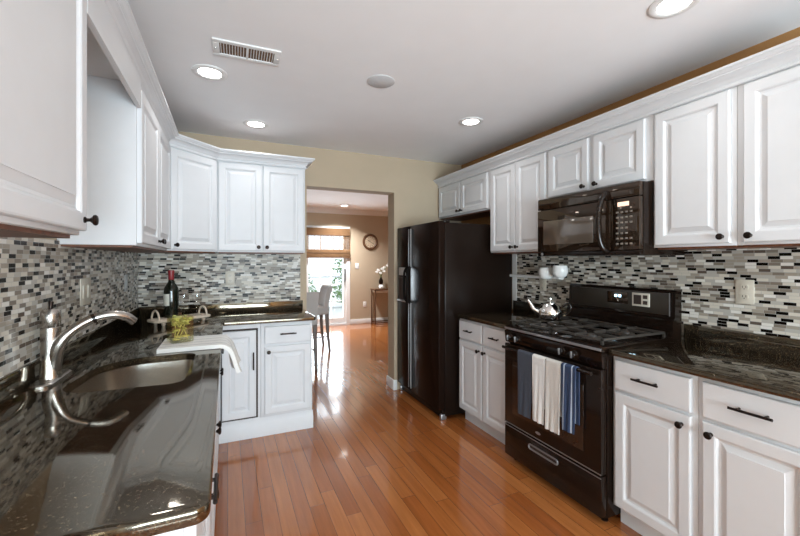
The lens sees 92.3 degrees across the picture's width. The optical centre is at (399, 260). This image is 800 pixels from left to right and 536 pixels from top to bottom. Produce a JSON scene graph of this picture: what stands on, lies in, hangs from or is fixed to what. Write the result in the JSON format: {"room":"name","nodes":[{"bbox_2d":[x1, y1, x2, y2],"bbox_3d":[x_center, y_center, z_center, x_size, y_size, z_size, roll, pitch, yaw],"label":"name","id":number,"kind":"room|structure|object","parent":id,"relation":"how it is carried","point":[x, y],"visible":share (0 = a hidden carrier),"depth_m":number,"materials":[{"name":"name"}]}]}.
{"room":"kitchen","nodes":[
{"label":"kitchen","id":0,"kind":"room"},
{"bbox_2d":[178,131,460,388],"bbox_3d":[-0.290,0.134,4.067,6.000,2.467,0.170,0,0,-24],"label":"wall","id":1,"kind":"structure","parent":0,"point":[412,192],"depth_m":4.06,"materials":[{"name":"beige paint"}]},
{"bbox_2d":[132,147,216,253],"bbox_3d":[-1.739,-0.457,2.974,0.582,0.788,0.610,0,0,-24],"label":"upper cabinet","id":2,"kind":"object","parent":1,"relation":"attached to","point":[193,176],"visible":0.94,"depth_m":2.89,"materials":[{"name":"white paint"}]},
{"bbox_2d":[138,252,299,306],"bbox_3d":[-1.550,0.144,3.403,1.307,0.465,0.012,0,0,-24],"label":"backsplash","id":3,"kind":"structure","parent":1,"relation":"attached to","point":[199,278],"depth_m":3.38,"materials":[{"name":"tile"}]},
{"bbox_2d":[225,271,234,284],"bbox_3d":[-1.508,0.152,3.410,0.075,0.120,0.010,0,0,-24],"label":"wall outlet","id":4,"kind":"object","parent":1,"relation":"attached to","point":[229,275],"visible":1,"depth_m":3.41,"materials":[{"name":"beige plastic"}]},
{"bbox_2d":[217,161,304,253],"bbox_3d":[-1.211,-0.457,3.365,0.703,0.788,0.355,0,0,-24],"label":"upper cabinet","id":5,"kind":"object","parent":1,"relation":"attached to","point":[261,208],"visible":0.98,"depth_m":3.22,"materials":[{"name":"white paint"}]},
{"bbox_2d":[387,375,396,389],"bbox_3d":[-0.089,1.315,4.158,0.044,0.105,0.198,0,0,-24],"label":"baseboard","id":6,"kind":"structure","parent":1,"relation":"attached to","point":[391,383],"depth_m":4.11,"materials":[{"name":"white paint"}]},
{"bbox_2d":[307,212,387,319],"bbox_3d":[-2.017,0.134,7.918,6.000,2.467,0.100,0,0,-24],"label":"wall","id":7,"kind":"structure","parent":0,"point":[364,278],"depth_m":8.42,"materials":[{"name":"beige paint"}]},
{"bbox_2d":[307,225,349,326],"bbox_3d":[-1.905,0.317,7.938,1.780,2.100,0.135,0,0,-24],"label":"door","id":8,"kind":"structure","parent":7,"relation":"in","point":[345,320],"depth_m":8.22,"materials":[{"name":"white paint"}]},
{"bbox_2d":[307,227,349,257],"bbox_3d":[-1.888,-0.376,7.862,1.790,0.625,0.038,0,0,-24],"label":"roman shade","id":9,"kind":"object","parent":7,"relation":"attached to","point":[312,232],"visible":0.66,"depth_m":8.03,"materials":[{"name":"fabric"}]},
{"bbox_2d":[307,207,387,216],"bbox_3d":[-1.979,-1.050,7.833,6.000,0.100,0.085,0,0,-24],"label":"trim","id":10,"kind":"structure","parent":7,"relation":"attached to","point":[309,209],"depth_m":8.21,"materials":[{"name":"white paint"}]},
{"bbox_2d":[350,317,387,323],"bbox_3d":[-0.166,1.315,8.684,1.995,0.105,0.016,0,0,-24],"label":"baseboard","id":11,"kind":"structure","parent":7,"relation":"attached to","point":[368,320],"depth_m":8.41,"materials":[{"name":"white paint"}]},
{"bbox_2d":[363,234,377,249],"bbox_3d":[-0.653,-0.423,8.456,0.356,0.356,0.032,0,0,-24],"label":"wall clock","id":12,"kind":"object","parent":7,"relation":"attached to","point":[370,241],"visible":1,"depth_m":8.45,"materials":[{"name":"brown wood"}]},
{"bbox_2d":[214,323,641,535],"bbox_3d":[0.254,1.397,2.854,6.200,0.060,11.200,0,0,-24],"label":"floor","id":13,"kind":"structure","parent":0,"point":[374,460],"depth_m":2.45,"materials":[{"name":"brown wood"}]},
{"bbox_2d":[154,473,218,535],"bbox_3d":[-0.761,0.926,0.848,0.652,0.882,0.528,0,0,-24],"label":"base cabinet","id":14,"kind":"object","parent":13,"relation":"on","point":[201,529],"visible":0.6,"depth_m":0.86,"materials":[{"name":"white paint"}]},
{"bbox_2d":[208,421,221,535],"bbox_3d":[-1.060,0.926,1.514,0.650,0.882,0.928,0,0,-24],"label":"base cabinet","id":15,"kind":"object","parent":13,"relation":"on","point":[211,517],"visible":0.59,"depth_m":1.61,"materials":[{"name":"white paint"}]},
{"bbox_2d":[0,300,315,535],"bbox_3d":[-0.935,0.429,2.065,1.332,0.108,2.954,0,0,-24],"label":"countertop","id":16,"kind":"structure","parent":15,"relation":"on","point":[136,461],"depth_m":0.99,"materials":[{"name":"brown stone"}]},
{"bbox_2d":[28,301,136,389],"bbox_3d":[-1.222,0.303,1.508,0.298,0.301,0.240,0,0,-24],"label":"faucet","id":17,"kind":"object","parent":16,"relation":"on","point":[53,342],"visible":1,"depth_m":1.44,"materials":[{"name":"silver metal"}]},
{"bbox_2d":[69,359,192,392],"bbox_3d":[-1.085,0.574,1.593,0.418,0.177,0.535,0,0,-24],"label":"sink","id":18,"kind":"object","parent":16,"relation":"in","point":[166,372],"visible":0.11,"depth_m":1.79,"materials":[{"name":"metal"}]},
{"bbox_2d":[147,305,209,325],"bbox_3d":[-1.625,0.398,2.844,0.170,0.109,0.410,0,0,32],"label":"serving tray","id":19,"kind":"object","parent":16,"relation":"on","point":[162,320],"visible":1,"depth_m":2.75,"materials":[{"name":"brown wood"}]},
{"bbox_2d":[164,270,178,317],"bbox_3d":[-1.674,0.240,2.813,0.096,0.344,0.097,0,0,-24],"label":"wine bottle","id":20,"kind":"object","parent":19,"relation":"on","point":[171,290],"visible":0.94,"depth_m":2.78,"materials":[{"name":"black glass"}]},
{"bbox_2d":[157,334,241,372],"bbox_3d":[-1.069,0.515,2.085,0.387,0.169,0.300,0,0,-24],"label":"towel","id":21,"kind":"object","parent":16,"relation":"on","point":[193,343],"visible":0.98,"depth_m":2.02,"materials":[{"name":"white fabric"}]},
{"bbox_2d":[169,315,191,339],"bbox_3d":[-1.182,0.361,2.067,0.104,0.138,0.104,0,0,-44],"label":"glass jar","id":22,"kind":"object","parent":21,"relation":"on","point":[174,320],"visible":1,"depth_m":2.06,"materials":[{"name":"yellow glass"}]},
{"bbox_2d":[216,349,223,472],"bbox_3d":[-1.431,0.926,2.342,0.652,0.882,0.883,0,0,-24],"label":"base cabinet","id":23,"kind":"object","parent":13,"relation":"on","point":[222,352],"visible":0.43,"depth_m":2.35,"materials":[{"name":"white paint"}]},
{"bbox_2d":[219,324,259,423],"bbox_3d":[-1.332,0.873,3.171,0.305,0.778,0.610,0,0,-24],"label":"base cabinet","id":24,"kind":"object","parent":13,"relation":"on","point":[239,393],"visible":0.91,"depth_m":2.93,"materials":[{"name":"white paint"}]},
{"bbox_2d":[219,410,312,443],"bbox_3d":[-1.041,1.297,3.019,0.712,0.140,0.017,0,0,-24],"label":"trim","id":25,"kind":"structure","parent":13,"relation":"on","point":[265,426],"depth_m":3.01,"materials":[{"name":"white paint"}]},
{"bbox_2d":[260,321,311,417],"bbox_3d":[-1.010,0.873,3.317,0.400,0.778,0.606,0,0,-24],"label":"base cabinet","id":26,"kind":"object","parent":13,"relation":"on","point":[285,347],"visible":0.93,"depth_m":3.07,"materials":[{"name":"white paint"}]},
{"bbox_2d":[307,292,318,369],"bbox_3d":[-1.332,0.878,4.949,0.480,0.981,0.530,0,0,-24],"label":"dining chair","id":27,"kind":"object","parent":13,"relation":"on","point":[312,297],"visible":0.32,"depth_m":4.84,"materials":[{"name":"beige fabric"}]},
{"bbox_2d":[312,285,332,350],"bbox_3d":[-1.351,0.878,5.992,0.530,0.981,0.480,0,0,-24],"label":"dining chair","id":28,"kind":"object","parent":13,"relation":"on","point":[325,290],"visible":0.57,"depth_m":5.86,"materials":[{"name":"beige fabric"}]},
{"bbox_2d":[370,288,387,324],"bbox_3d":[-0.314,0.985,8.446,0.620,0.765,0.270,0,0,-24],"label":"console table","id":29,"kind":"object","parent":13,"relation":"on","point":[377,290],"visible":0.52,"depth_m":8.30,"materials":[{"name":"brown wood"}]},
{"bbox_2d":[375,264,387,288],"bbox_3d":[-0.369,0.313,8.422,0.380,0.578,0.124,0,0,-24],"label":"flower vase","id":30,"kind":"object","parent":29,"relation":"on","point":[380,286],"visible":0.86,"depth_m":8.37,"materials":[{"name":"white ceramic"}]},
{"bbox_2d":[397,220,511,419],"bbox_3d":[0.482,0.506,3.826,0.848,1.722,0.879,0,0,-24],"label":"refrigerator","id":31,"kind":"object","parent":13,"relation":"on","point":[446,269],"visible":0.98,"depth_m":3.44,"materials":[{"name":"black metal"}]},
{"bbox_2d":[459,318,506,443],"bbox_3d":[0.916,0.926,3.121,0.675,0.882,0.679,0,0,-24],"label":"base cabinet","id":32,"kind":"object","parent":13,"relation":"on","point":[481,352],"visible":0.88,"depth_m":3.01,"materials":[{"name":"white paint"}]},
{"bbox_2d":[456,300,566,328],"bbox_3d":[0.913,0.424,3.130,0.651,0.118,0.696,0,0,-24],"label":"countertop","id":33,"kind":"structure","parent":32,"relation":"on","point":[521,310],"depth_m":3.20,"materials":[{"name":"brown stone"}]},
{"bbox_2d":[502,283,681,521],"bbox_3d":[1.160,0.768,2.439,0.717,1.197,0.755,0,0,-24],"label":"range","id":34,"kind":"object","parent":13,"relation":"on","point":[602,318],"visible":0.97,"depth_m":2.24,"materials":[{"name":"black metal"}]},
{"bbox_2d":[518,349,533,418],"bbox_3d":[0.786,0.766,2.408,0.042,0.402,0.120,0,0,-24],"label":"towel","id":35,"kind":"object","parent":34,"relation":"hanging from","point":[524,357],"visible":0.89,"depth_m":2.39,"materials":[{"name":"blue fabric"}]},
{"bbox_2d":[532,354,547,424],"bbox_3d":[0.834,0.763,2.298,0.044,0.397,0.101,0,0,-24],"label":"towel","id":36,"kind":"object","parent":34,"relation":"hanging from","point":[538,361],"visible":0.96,"depth_m":2.29,"materials":[{"name":"white fabric"}]},
{"bbox_2d":[527,298,571,320],"bbox_3d":[1.031,0.328,2.662,0.229,0.152,0.201,0,0,-24],"label":"kettle","id":37,"kind":"object","parent":34,"relation":"on","point":[551,311],"visible":1,"depth_m":2.61,"materials":[{"name":"silver metal"}]},
{"bbox_2d":[545,358,562,434],"bbox_3d":[0.880,0.768,2.197,0.044,0.407,0.108,0,0,-24],"label":"towel","id":38,"kind":"object","parent":34,"relation":"hanging from","point":[552,367],"visible":0.94,"depth_m":2.19,"materials":[{"name":"beige fabric"}]},
{"bbox_2d":[561,362,579,434],"bbox_3d":[0.924,0.746,2.097,0.046,0.362,0.096,0,0,-24],"label":"towel","id":39,"kind":"object","parent":34,"relation":"hanging from","point":[570,378],"visible":0.99,"depth_m":2.08,"materials":[{"name":"blue fabric"}]},
{"bbox_2d":[505,316,672,352],"bbox_3d":[1.149,0.439,2.434,0.600,0.067,0.755,0,0,-24],"label":"cooktop","id":40,"kind":"object","parent":34,"relation":"in","point":[586,334],"depth_m":2.30,"materials":[{"name":"metal"}]},
{"bbox_2d":[614,356,698,535],"bbox_3d":[1.449,0.926,1.933,0.675,0.882,0.394,0,0,-24],"label":"base cabinet","id":41,"kind":"object","parent":13,"relation":"on","point":[656,409],"visible":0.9,"depth_m":1.78,"materials":[{"name":"white paint"}]},
{"bbox_2d":[699,377,799,535],"bbox_3d":[1.612,0.926,1.570,0.675,0.882,0.398,0,0,-24],"label":"base cabinet","id":42,"kind":"object","parent":13,"relation":"on","point":[749,440],"visible":0.97,"depth_m":1.47,"materials":[{"name":"white paint"}]},
{"bbox_2d":[609,324,799,400],"bbox_3d":[1.536,0.424,1.743,0.651,0.118,0.804,0,0,-24],"label":"countertop","id":43,"kind":"structure","parent":42,"relation":"on","point":[769,364],"depth_m":1.79,"materials":[{"name":"brown stone"}]},
{"bbox_2d":[128,0,799,211],"bbox_3d":[0.254,-1.140,2.854,6.200,0.080,11.200,0,0,-24],"label":"ceiling","id":44,"kind":"structure","parent":0,"point":[525,68],"depth_m":2.11,"materials":[{"name":"paint"}]},
{"bbox_2d":[191,64,227,80],"bbox_3d":[-1.109,-1.097,2.243,0.190,0.008,0.190,0,0,-24],"label":"recessed light","id":45,"kind":"object","parent":44,"relation":"in","point":[205,71],"visible":1,"depth_m":2.24,"materials":[{"name":"white paint"}]},
{"bbox_2d":[212,37,281,66],"bbox_3d":[-0.805,-1.094,2.026,0.330,0.011,0.166,0,0,-23],"label":"ceiling vent","id":46,"kind":"object","parent":44,"relation":"in","point":[221,47],"visible":1,"depth_m":2.02,"materials":[{"name":"white metal"}]},
{"bbox_2d":[243,120,267,128],"bbox_3d":[-1.156,-1.097,3.086,0.190,0.008,0.190,0,0,-24],"label":"recessed light","id":47,"kind":"object","parent":44,"relation":"in","point":[258,124],"visible":1,"depth_m":3.08,"materials":[{"name":"white paint"}]},
{"bbox_2d":[367,75,394,87],"bbox_3d":[-0.116,-1.097,2.353,0.170,0.008,0.170,0,0,-24],"label":"ceiling speaker","id":48,"kind":"object","parent":44,"relation":"attached to","point":[378,81],"visible":1,"depth_m":2.34,"materials":[{"name":"grey plastic"}]},
{"bbox_2d":[459,117,482,125],"bbox_3d":[0.560,-1.097,3.030,0.190,0.008,0.190,0,0,-24],"label":"recessed light","id":49,"kind":"object","parent":44,"relation":"in","point":[469,121],"visible":1,"depth_m":3.02,"materials":[{"name":"white paint"}]},
{"bbox_2d":[648,0,699,18],"bbox_3d":[1.172,-1.097,1.644,0.190,0.008,0.190,0,0,-24],"label":"recessed light","id":50,"kind":"object","parent":44,"relation":"in","point":[659,9],"visible":1,"depth_m":1.66,"materials":[{"name":"white paint"}]},
{"bbox_2d":[461,27,799,309],"bbox_3d":[2.151,0.134,1.318,0.100,2.467,6.845,0,0,-24],"label":"wall","id":51,"kind":"structure","parent":0,"point":[794,33],"depth_m":2.42,"materials":[{"name":"paint"}]},
{"bbox_2d":[439,171,489,220],"bbox_3d":[0.736,-0.654,3.923,0.348,0.394,0.926,0,0,-24],"label":"upper cabinet","id":52,"kind":"object","parent":51,"relation":"attached to","point":[467,199],"visible":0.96,"depth_m":3.81,"materials":[{"name":"white paint"}]},
{"bbox_2d":[433,36,799,187],"bbox_3d":[1.192,-0.854,2.872,0.360,0.085,3.219,0,0,-24],"label":"crown molding","id":53,"kind":"structure","parent":52,"relation":"attached to","point":[786,55],"depth_m":2.07,"materials":[{"name":"white paint"}]},
{"bbox_2d":[512,254,516,308],"bbox_3d":[1.072,0.179,3.583,0.016,0.535,0.060,0,0,-24],"label":"trim","id":54,"kind":"structure","parent":51,"relation":"attached to","point":[514,256],"depth_m":3.58,"materials":[{"name":"white paint"}]},
{"bbox_2d":[490,151,547,253],"bbox_3d":[1.065,-0.457,3.188,0.348,0.788,0.680,0,0,-24],"label":"upper cabinet","id":55,"kind":"object","parent":51,"relation":"attached to","point":[516,188],"visible":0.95,"depth_m":3.11,"materials":[{"name":"white paint"}]},
{"bbox_2d":[509,274,563,279],"bbox_3d":[1.160,0.135,3.323,0.045,0.035,0.601,0,0,-24],"label":"wall shelf","id":56,"kind":"object","parent":51,"relation":"attached to","point":[510,275],"visible":0.73,"depth_m":3.35,"materials":[{"name":"white plastic"}]},
{"bbox_2d":[539,267,552,278],"bbox_3d":[1.175,0.099,3.091,0.115,0.092,0.115,0,0,21],"label":"cup","id":57,"kind":"object","parent":56,"relation":"on","point":[544,272],"visible":0.9,"depth_m":3.05,"materials":[{"name":"white ceramic"}]},
{"bbox_2d":[552,265,567,277],"bbox_3d":[1.233,0.081,2.960,0.115,0.092,0.115,0,0,21],"label":"cup","id":58,"kind":"object","parent":56,"relation":"on","point":[559,271],"visible":1,"depth_m":2.92,"materials":[{"name":"white ceramic"}]},
{"bbox_2d":[540,279,545,290],"bbox_3d":[1.210,0.202,3.255,0.010,0.100,0.075,0,0,-24],"label":"wall outlet","id":59,"kind":"object","parent":51,"relation":"attached to","point":[542,281],"visible":0.99,"depth_m":3.25,"materials":[{"name":"beige plastic"}]},
{"bbox_2d":[548,115,653,197],"bbox_3d":[1.361,-0.645,2.528,0.348,0.412,0.760,0,0,-24],"label":"upper cabinet","id":60,"kind":"object","parent":51,"relation":"attached to","point":[623,154],"visible":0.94,"depth_m":2.39,"materials":[{"name":"white paint"}]},
{"bbox_2d":[538,181,684,256],"bbox_3d":[1.301,-0.236,2.501,0.478,0.406,0.757,0,0,-24],"label":"microwave","id":61,"kind":"object","parent":60,"relation":"attached to","point":[616,220],"visible":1,"depth_m":2.28,"materials":[{"name":"black metal"}]},
{"bbox_2d":[517,248,799,338],"bbox_3d":[1.598,0.190,2.416,0.012,0.555,2.500,0,0,-24],"label":"backsplash","id":62,"kind":"structure","parent":51,"relation":"attached to","point":[706,279],"depth_m":2.14,"materials":[{"name":"tile"}]},
{"bbox_2d":[654,86,757,249],"bbox_3d":[1.596,-0.457,2.005,0.348,0.788,0.382,0,0,-24],"label":"upper cabinet","id":63,"kind":"object","parent":51,"relation":"attached to","point":[696,142],"visible":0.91,"depth_m":1.92,"materials":[{"name":"white paint"}]},
{"bbox_2d":[735,279,753,304],"bbox_3d":[1.779,0.159,1.985,0.010,0.125,0.080,0,0,-24],"label":"wall outlet","id":64,"kind":"object","parent":51,"relation":"attached to","point":[744,289],"visible":1,"depth_m":1.98,"materials":[{"name":"beige plastic"}]},
{"bbox_2d":[740,284,747,289],"bbox_3d":[1.777,0.135,1.984,0.004,0.028,0.032,0,0,-24],"label":"socket","id":65,"kind":"object","parent":64,"relation":"attached to","point":[742,286],"depth_m":1.98,"materials":[{"name":"beige plastic"}]},
{"bbox_2d":[740,294,747,298],"bbox_3d":[1.777,0.183,1.984,0.004,0.028,0.032,0,0,-24],"label":"socket","id":66,"kind":"object","parent":64,"relation":"attached to","point":[742,296],"depth_m":1.98,"materials":[{"name":"beige plastic"}]},
{"bbox_2d":[738,65,799,247],"bbox_3d":[1.754,-0.457,1.652,0.348,0.788,0.388,0,0,-24],"label":"upper cabinet","id":67,"kind":"object","parent":51,"relation":"attached to","point":[768,106],"visible":1,"depth_m":1.66,"materials":[{"name":"white paint"}]},
{"bbox_3d":[-0.793,0.133,-0.002,0.100,2.467,6.845,0,0,-24],"label":"wall","id":68,"kind":"structure","parent":0,"visible":0},
{"bbox_2d":[0,0,98,238],"bbox_3d":[-0.883,-0.457,0.740,0.340,0.788,0.672,0,0,-24],"label":"upper cabinet","id":69,"kind":"object","parent":68,"relation":"attached to","point":[43,43],"visible":1,"depth_m":0.85,"materials":[{"name":"white paint"}]},
{"bbox_2d":[104,0,314,169],"bbox_3d":[-1.117,-0.854,1.980,0.934,0.085,3.387,0,0,-4],"label":"crown molding","id":70,"kind":"structure","parent":69,"relation":"on","point":[121,13],"depth_m":2.24,"materials":[{"name":"white paint"}]},
{"bbox_2d":[0,237,137,377],"bbox_3d":[-1.477,0.144,1.657,0.012,0.465,3.233,0,0,-24],"label":"backsplash","id":71,"kind":"structure","parent":68,"relation":"attached to","point":[34,272],"depth_m":1.54,"materials":[{"name":"tile"}]},
{"bbox_2d":[80,278,90,305],"bbox_3d":[-1.599,0.155,1.957,0.010,0.135,0.150,0,0,-24],"label":"light switch","id":72,"kind":"object","parent":68,"relation":"attached to","point":[85,283],"visible":1,"depth_m":1.94,"materials":[{"name":"beige plastic"}]},
{"bbox_2d":[57,75,170,251],"bbox_3d":[-1.534,-0.457,2.192,0.340,0.788,1.013,0,0,-24],"label":"upper cabinet","id":73,"kind":"object","parent":68,"relation":"attached to","point":[129,153],"visible":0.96,"depth_m":1.76,"materials":[{"name":"white paint"}]},
{"bbox_2d":[87,0,140,107],"bbox_3d":[-1.188,-0.779,1.382,0.304,0.137,0.745,0,0,-24],"label":"valance board","id":74,"kind":"object","parent":73,"relation":"attached to","point":[108,56],"visible":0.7,"depth_m":1.45,"materials":[{"name":"white paint"}]},
{"bbox_2d":[124,275,127,291],"bbox_3d":[-1.951,0.157,2.742,0.010,0.120,0.075,0,0,-24],"label":"light switch","id":75,"kind":"object","parent":68,"relation":"attached to","point":[125,276],"visible":1,"depth_m":2.71,"materials":[{"name":"grey plastic"}]},
{"label":"outside","id":76,"kind":"structure","parent":0,"visible":0},
{"bbox_2d":[308,286,342,318],"bbox_3d":[-4.791,1.507,14.346,15.000,0.120,13.900,0,0,-24],"label":"patio","id":77,"kind":"structure","parent":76,"point":[336,312],"depth_m":12.50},
{"bbox_2d":[308,273,316,291],"bbox_3d":[-3.169,0.876,11.966,1.190,1.145,1.183,0,0,-24],"label":"shrub","id":78,"kind":"object","parent":77,"relation":"on","point":[309,273],"visible":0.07,"depth_m":11.96,"materials":[{"name":"green plant"}]},
{"bbox_2d":[308,276,342,308],"bbox_3d":[-2.741,0.917,10.388,6.500,1.060,0.080,0,0,-24],"label":"deck railing","id":79,"kind":"object","parent":77,"relation":"on","point":[308,276],"visible":0.02,"depth_m":10.71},
{"bbox_2d":[329,259,342,302],"bbox_3d":[-1.634,0.673,11.961,1.413,1.549,1.335,0,0,-24],"label":"shrub","id":80,"kind":"object","parent":77,"relation":"on","point":[340,286],"visible":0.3,"depth_m":11.85,"materials":[{"name":"green plant"}]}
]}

